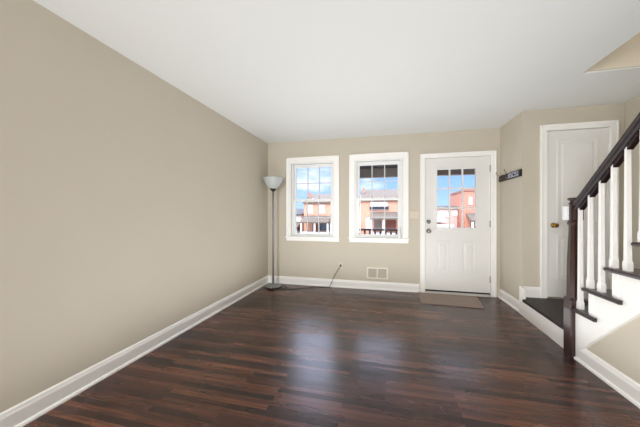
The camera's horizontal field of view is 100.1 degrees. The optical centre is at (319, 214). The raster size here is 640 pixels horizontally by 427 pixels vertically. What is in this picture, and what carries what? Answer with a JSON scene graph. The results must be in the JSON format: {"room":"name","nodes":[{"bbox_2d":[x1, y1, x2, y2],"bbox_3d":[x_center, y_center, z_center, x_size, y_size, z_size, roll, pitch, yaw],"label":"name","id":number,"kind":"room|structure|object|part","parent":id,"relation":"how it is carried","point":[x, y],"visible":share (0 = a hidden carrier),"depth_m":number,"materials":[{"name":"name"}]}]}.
{"room":"living room","nodes":[
{"label":"living room","id":0,"kind":"room"},
{"bbox_2d":[0,0,267,412],"bbox_3d":[-1.998,-0.035,0.670,0.200,2.440,8.760,0,0,14],"label":"wall","id":1,"kind":"structure","parent":0,"point":[131,207],"depth_m":1.94,"materials":[{"name":"beige paint"}]},
{"bbox_2d":[0,276,268,426],"bbox_3d":[-1.887,1.123,0.643,0.030,0.125,8.360,0,0,14],"label":"baseboard","id":2,"kind":"structure","parent":1,"relation":"attached to","point":[25,412],"depth_m":1.95,"materials":[{"name":"white paint"}]},
{"bbox_2d":[23,283,639,426],"bbox_3d":[0.336,1.285,0.104,5.005,0.200,8.760,0,0,14],"label":"floor","id":3,"kind":"structure","parent":0,"point":[318,356],"depth_m":2.03,"materials":[{"name":"brown wood"}]},
{"bbox_2d":[263,176,340,289],"bbox_3d":[-0.309,0.284,4.327,1.277,1.802,0.369,0,0,10],"label":"floor lamp","id":4,"kind":"object","parent":3,"relation":"on","point":[272,182],"visible":1,"depth_m":4.39,"materials":[{"name":"grey metal"}]},
{"bbox_3d":[-0.776,-0.525,4.438,0.320,0.184,0.320,0,0,14],"label":"lamp shade","id":5,"kind":"part","parent":4,"relation":"part of","materials":[{"name":"white glass"}]},
{"bbox_3d":[-0.201,1.007,4.304,1.014,0.354,0.388,0,0,14],"label":"cord","id":6,"kind":"part","parent":4,"relation":"part of","materials":[{"name":"black plastic"}]},
{"bbox_2d":[417,292,484,308],"bbox_3d":[1.805,1.179,3.728,0.818,0.009,0.547,0,0,14],"label":"door mat","id":7,"kind":"object","parent":3,"relation":"on","point":[425,298],"visible":1,"depth_m":3.68,"materials":[{"name":"beige fabric"}]},
{"bbox_2d":[519,242,639,355],"bbox_3d":[2.481,0.076,1.536,1.107,2.217,3.284,0,0,14],"label":"staircase","id":8,"kind":"structure","parent":3,"relation":"on","point":[603,314],"depth_m":2.02,"materials":[{"name":"white paint"}]},
{"bbox_2d":[564,112,639,357],"bbox_3d":[1.988,-0.044,1.627,0.100,2.458,1.400,0,0,14],"label":"stair railing","id":9,"kind":"object","parent":8,"relation":"on","point":[620,153],"visible":0.99,"depth_m":1.98,"materials":[{"name":"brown wood"}]},
{"bbox_2d":[562,206,568,219],"bbox_3d":[2.086,-0.015,2.277,0.024,0.116,0.060,0,0,14],"label":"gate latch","id":10,"kind":"object","parent":9,"relation":"attached to","point":[565,209],"visible":1,"depth_m":2.27,"materials":[{"name":"white plastic"}]},
{"bbox_3d":[2.141,0.518,2.259,0.100,1.333,0.100,0,0,14],"label":"newel post","id":11,"kind":"part","parent":9,"relation":"part of","materials":[{"name":"brown wood"}]},
{"bbox_3d":[1.979,-0.652,1.583,0.068,1.241,1.310,0,0,14],"label":"handrail","id":12,"kind":"part","parent":9,"relation":"part of","materials":[{"name":"brown wood"}]},
{"bbox_3d":[1.866,0.123,1.186,0.030,1.924,1.985,0,0,14],"label":"band moulding","id":13,"kind":"part","parent":8,"relation":"part of","materials":[{"name":"white paint"}]},
{"bbox_2d":[33,0,639,143],"bbox_3d":[0.336,-1.395,0.104,5.005,0.280,8.760,0,0,14],"label":"ceiling","id":14,"kind":"structure","parent":0,"point":[281,71],"depth_m":2.12,"materials":[{"name":"paint"}]},
{"bbox_2d":[268,128,499,296],"bbox_3d":[2.560,-1.565,3.969,7.105,5.500,0.200,0,0,14],"label":"wall","id":15,"kind":"structure","parent":0,"point":[308,259],"depth_m":4.36,"materials":[{"name":"beige paint"}]},
{"bbox_2d":[285,155,339,241],"bbox_3d":[-0.108,-0.270,4.603,0.939,1.419,0.265,0,0,14],"label":"window","id":16,"kind":"structure","parent":15,"relation":"in","point":[292,164],"depth_m":4.55,"materials":[{"name":"white paint"}]},
{"bbox_3d":[-0.127,0.375,4.525,0.939,0.026,0.105,0,0,14],"label":"sill","id":17,"kind":"part","parent":16,"relation":"part of","materials":[{"name":"white paint"}]},
{"bbox_3d":[-0.103,-0.253,4.625,0.749,1.273,0.219,0,0,14],"label":"frame","id":18,"kind":"part","parent":16,"relation":"part of","materials":[{"name":"white wood"}]},
{"bbox_3d":[-0.118,0.043,4.564,0.708,0.635,0.034,0,0,14],"label":"sash","id":19,"kind":"part","parent":16,"relation":"part of","materials":[{"name":"white wood"}]},
{"bbox_3d":[-0.109,-0.553,4.600,0.708,0.626,0.034,0,0,14],"label":"sash","id":20,"kind":"part","parent":16,"relation":"part of","materials":[{"name":"white wood"}]},
{"bbox_2d":[268,275,419,292],"bbox_3d":[0.303,1.123,4.397,2.514,0.125,0.030,0,0,14],"label":"baseboard","id":21,"kind":"structure","parent":15,"relation":"attached to","point":[372,285],"depth_m":4.36,"materials":[{"name":"white paint"}]},
{"bbox_2d":[367,267,387,279],"bbox_3d":[0.911,0.925,4.259,0.333,0.184,0.012,0,0,14],"label":"air vent","id":22,"kind":"object","parent":15,"relation":"in","point":[372,272],"visible":1,"depth_m":4.26,"materials":[{"name":"beige metal"}]},
{"bbox_2d":[348,151,408,242],"bbox_3d":[0.946,-0.270,4.347,0.939,1.419,0.265,0,0,14],"label":"window","id":23,"kind":"structure","parent":15,"relation":"in","point":[391,158],"depth_m":4.28,"materials":[{"name":"white paint"}]},
{"bbox_3d":[0.927,0.375,4.269,0.939,0.026,0.105,0,0,14],"label":"sill","id":24,"kind":"part","parent":23,"relation":"part of","materials":[{"name":"white paint"}]},
{"bbox_3d":[0.937,0.043,4.309,0.708,0.635,0.034,0,0,14],"label":"sash","id":25,"kind":"part","parent":23,"relation":"part of","materials":[{"name":"white wood"}]},
{"bbox_3d":[0.945,-0.553,4.345,0.708,0.626,0.034,0,0,14],"label":"sash","id":26,"kind":"part","parent":23,"relation":"part of","materials":[{"name":"white wood"}]},
{"bbox_3d":[0.951,-0.253,4.369,0.749,1.273,0.219,0,0,14],"label":"frame","id":27,"kind":"part","parent":23,"relation":"part of","materials":[{"name":"white wood"}]},
{"bbox_2d":[398,227,401,237],"bbox_3d":[1.243,0.278,4.185,0.058,0.167,0.058,0,0,14],"label":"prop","id":28,"kind":"object","parent":23,"relation":"on","point":[399,230],"visible":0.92,"depth_m":4.17,"materials":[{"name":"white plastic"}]},
{"bbox_2d":[409,211,418,218],"bbox_3d":[1.450,-0.002,4.125,0.139,0.118,0.018,0,0,14],"label":"light switch","id":29,"kind":"object","parent":15,"relation":"attached to","point":[412,214],"visible":1,"depth_m":4.13,"materials":[{"name":"beige plastic"}]},
{"bbox_2d":[420,150,496,296],"bbox_3d":[2.055,0.127,4.059,1.033,2.116,0.242,0,0,14],"label":"door","id":30,"kind":"structure","parent":15,"relation":"in","point":[461,260],"depth_m":3.99,"materials":[{"name":"white paint"}]},
{"bbox_2d":[435,166,477,229],"bbox_3d":[2.042,-0.252,4.023,0.588,0.938,0.040,0,0,14],"label":"door window","id":31,"kind":"structure","parent":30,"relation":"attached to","point":[449,168],"depth_m":4.01,"materials":[{"name":"clear glass"}]},
{"bbox_2d":[500,32,639,383],"bbox_3d":[2.533,-1.265,1.629,1.055,4.900,4.360,0,0,14],"label":"wall","id":32,"kind":"structure","parent":0,"point":[517,135],"depth_m":3.23,"materials":[{"name":"beige paint"}]},
{"bbox_2d":[498,289,518,311],"bbox_3d":[2.502,1.123,3.542,0.030,0.125,0.655,0,0,14],"label":"baseboard","id":33,"kind":"structure","parent":32,"relation":"attached to","point":[510,300],"depth_m":3.54,"materials":[{"name":"white paint"}]},
{"bbox_2d":[496,169,521,181],"bbox_3d":[2.476,-0.538,3.554,0.086,0.133,0.626,0,0,14],"label":"coat rack","id":34,"kind":"object","parent":32,"relation":"attached to","point":[517,173],"visible":1,"depth_m":3.49,"materials":[{"name":"black metal"}]},
{"bbox_3d":[2.467,-0.515,3.427,0.004,0.060,0.276,0,0,14],"label":"inlay plate","id":35,"kind":"part","parent":34,"relation":"part of","materials":[{"name":"silver metal"}]},
{"bbox_2d":[574,347,639,408],"bbox_3d":[1.800,1.123,0.924,0.036,0.125,2.645,0,0,14],"label":"baseboard","id":36,"kind":"structure","parent":32,"relation":"attached to","point":[624,385],"depth_m":1.86,"materials":[{"name":"white paint"}]},
{"bbox_2d":[534,103,623,300],"bbox_3d":[2.998,-0.035,3.163,0.873,2.440,0.120,0,0,14],"label":"wall","id":37,"kind":"structure","parent":0,"point":[605,112],"depth_m":3.13,"materials":[{"name":"beige paint"}]},
{"bbox_2d":[519,286,540,299],"bbox_3d":[2.505,0.936,3.164,0.223,0.153,0.110,0,0,14],"label":"baseboard","id":38,"kind":"structure","parent":37,"relation":"attached to","point":[524,291],"depth_m":3.19,"materials":[{"name":"white paint"}]},
{"bbox_2d":[540,120,618,298],"bbox_3d":[2.990,-0.040,3.134,0.747,2.050,0.176,0,0,14],"label":"door","id":39,"kind":"structure","parent":37,"relation":"in","point":[571,154],"depth_m":3.14,"materials":[{"name":"white paint"}]},
{"bbox_3d":[2.753,0.121,3.137,0.060,0.060,0.070,0,0,14],"label":"knob","id":40,"kind":"part","parent":39,"relation":"part of","materials":[{"name":"gold metal"}]},
{"bbox_2d":[624,96,639,268],"bbox_3d":[2.671,-1.265,-0.463,0.200,4.900,8.760,0,0,14],"label":"wall","id":41,"kind":"structure","parent":0,"point":[632,107],"depth_m":2.88,"materials":[{"name":"beige paint"}]},
{"label":"outside","id":42,"kind":"structure","parent":0,"visible":0},
{"bbox_3d":[13.832,2.985,35.824,70.000,0.200,63.850,0,0,14],"label":"ground","id":43,"kind":"structure","parent":42,"visible":0},
{"bbox_2d":[296,209,303,232],"bbox_3d":[-4.771,0.885,46.947,5.800,4.000,11.600,0,0,14],"label":"house","id":44,"kind":"structure","parent":43,"relation":"on","point":[299,212],"depth_m":43.02,"materials":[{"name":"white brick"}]},
{"bbox_2d":[300,193,330,233],"bbox_3d":[2.136,-0.390,44.243,8.100,6.550,11.600,0,0,14],"label":"house","id":45,"kind":"structure","parent":43,"relation":"on","point":[324,206],"depth_m":41.06,"materials":[{"name":"orange brick"}]},
{"bbox_3d":[0.335,-0.915,41.057,0.700,1.100,0.039,0,0,14],"label":"pane","id":46,"kind":"part","parent":45,"relation":"part of","materials":[{"name":"white glass"}]},
{"bbox_3d":[0.697,1.710,40.959,1.550,1.350,0.059,0,0,14],"label":"door","id":47,"kind":"part","parent":45,"relation":"part of","materials":[{"name":"clear glass"}]},
{"bbox_2d":[360,187,397,234],"bbox_3d":[10.761,-0.715,42.151,8.350,7.200,11.600,0,0,14],"label":"house","id":48,"kind":"structure","parent":43,"relation":"on","point":[391,206],"depth_m":39.09,"materials":[{"name":"orange brick"}]},
{"bbox_2d":[366,218,369,228],"bbox_3d":[7.063,1.235,39.420,0.650,1.900,0.049,0,0,14],"label":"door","id":49,"kind":"structure","parent":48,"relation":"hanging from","point":[367,219],"depth_m":39.40,"materials":[{"name":"white"}]},
{"bbox_3d":[8.374,1.510,39.097,1.050,1.750,0.059,0,0,14],"label":"door","id":50,"kind":"part","parent":48,"relation":"part of","materials":[{"name":"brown wood"}]},
{"bbox_3d":[8.564,-1.315,39.031,2.450,1.200,0.099,0,0,14],"label":"siding panel","id":51,"kind":"part","parent":48,"relation":"part of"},
{"bbox_3d":[10.221,1.485,38.650,1.450,1.800,0.059,0,0,14],"label":"door","id":52,"kind":"part","parent":48,"relation":"part of","materials":[{"name":"brown wood"}]},
{"bbox_2d":[437,206,457,226],"bbox_3d":[18.011,0.685,42.451,5.400,4.400,11.600,0,0,14],"label":"house","id":53,"kind":"structure","parent":43,"relation":"on","point":[442,214],"depth_m":38.59,"materials":[{"name":"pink brick"}]},
{"bbox_3d":[18.105,-0.165,38.806,0.900,0.700,0.039,0,0,14],"label":"pane","id":54,"kind":"part","parent":53,"relation":"part of","materials":[{"name":"white glass"}]},
{"bbox_2d":[451,189,474,227],"bbox_3d":[23.334,-0.265,37.456,7.500,6.300,10.400,0,0,14],"label":"brick house","id":55,"kind":"structure","parent":43,"relation":"on","point":[468,194],"depth_m":35.43,"materials":[{"name":"orange brick"}]},
{"bbox_3d":[23.591,-3.290,38.516,7.500,0.250,8.220,0,0,14],"label":"cornice","id":56,"kind":"part","parent":55,"relation":"part of","materials":[{"name":"brown brick"}]},
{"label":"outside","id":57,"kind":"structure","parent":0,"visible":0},
{"bbox_3d":[3.036,1.340,4.774,5.550,0.190,1.590,0,0,14],"label":"floor","id":58,"kind":"structure","parent":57,"visible":0},
{"bbox_2d":[360,228,397,234],"bbox_3d":[1.228,0.740,5.871,1.280,1.010,0.110,0,0,14],"label":"porch railing","id":59,"kind":"object","parent":58,"relation":"on","point":[361,229],"visible":0.09,"depth_m":5.83,"materials":[{"name":"black metal"}]},
{"bbox_3d":[1.184,0.322,5.881,1.190,0.043,0.070,0,0,14],"label":"rail","id":60,"kind":"part","parent":59,"relation":"part of","materials":[{"name":"brown paint"}]},
{"bbox_2d":[360,164,474,178],"bbox_3d":[3.054,0.085,4.852,5.550,2.320,1.730,0,0,14],"label":"porch roof","id":61,"kind":"structure","parent":58,"relation":"on","point":[391,171],"depth_m":5.72,"materials":[{"name":"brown wood"}]}
]}

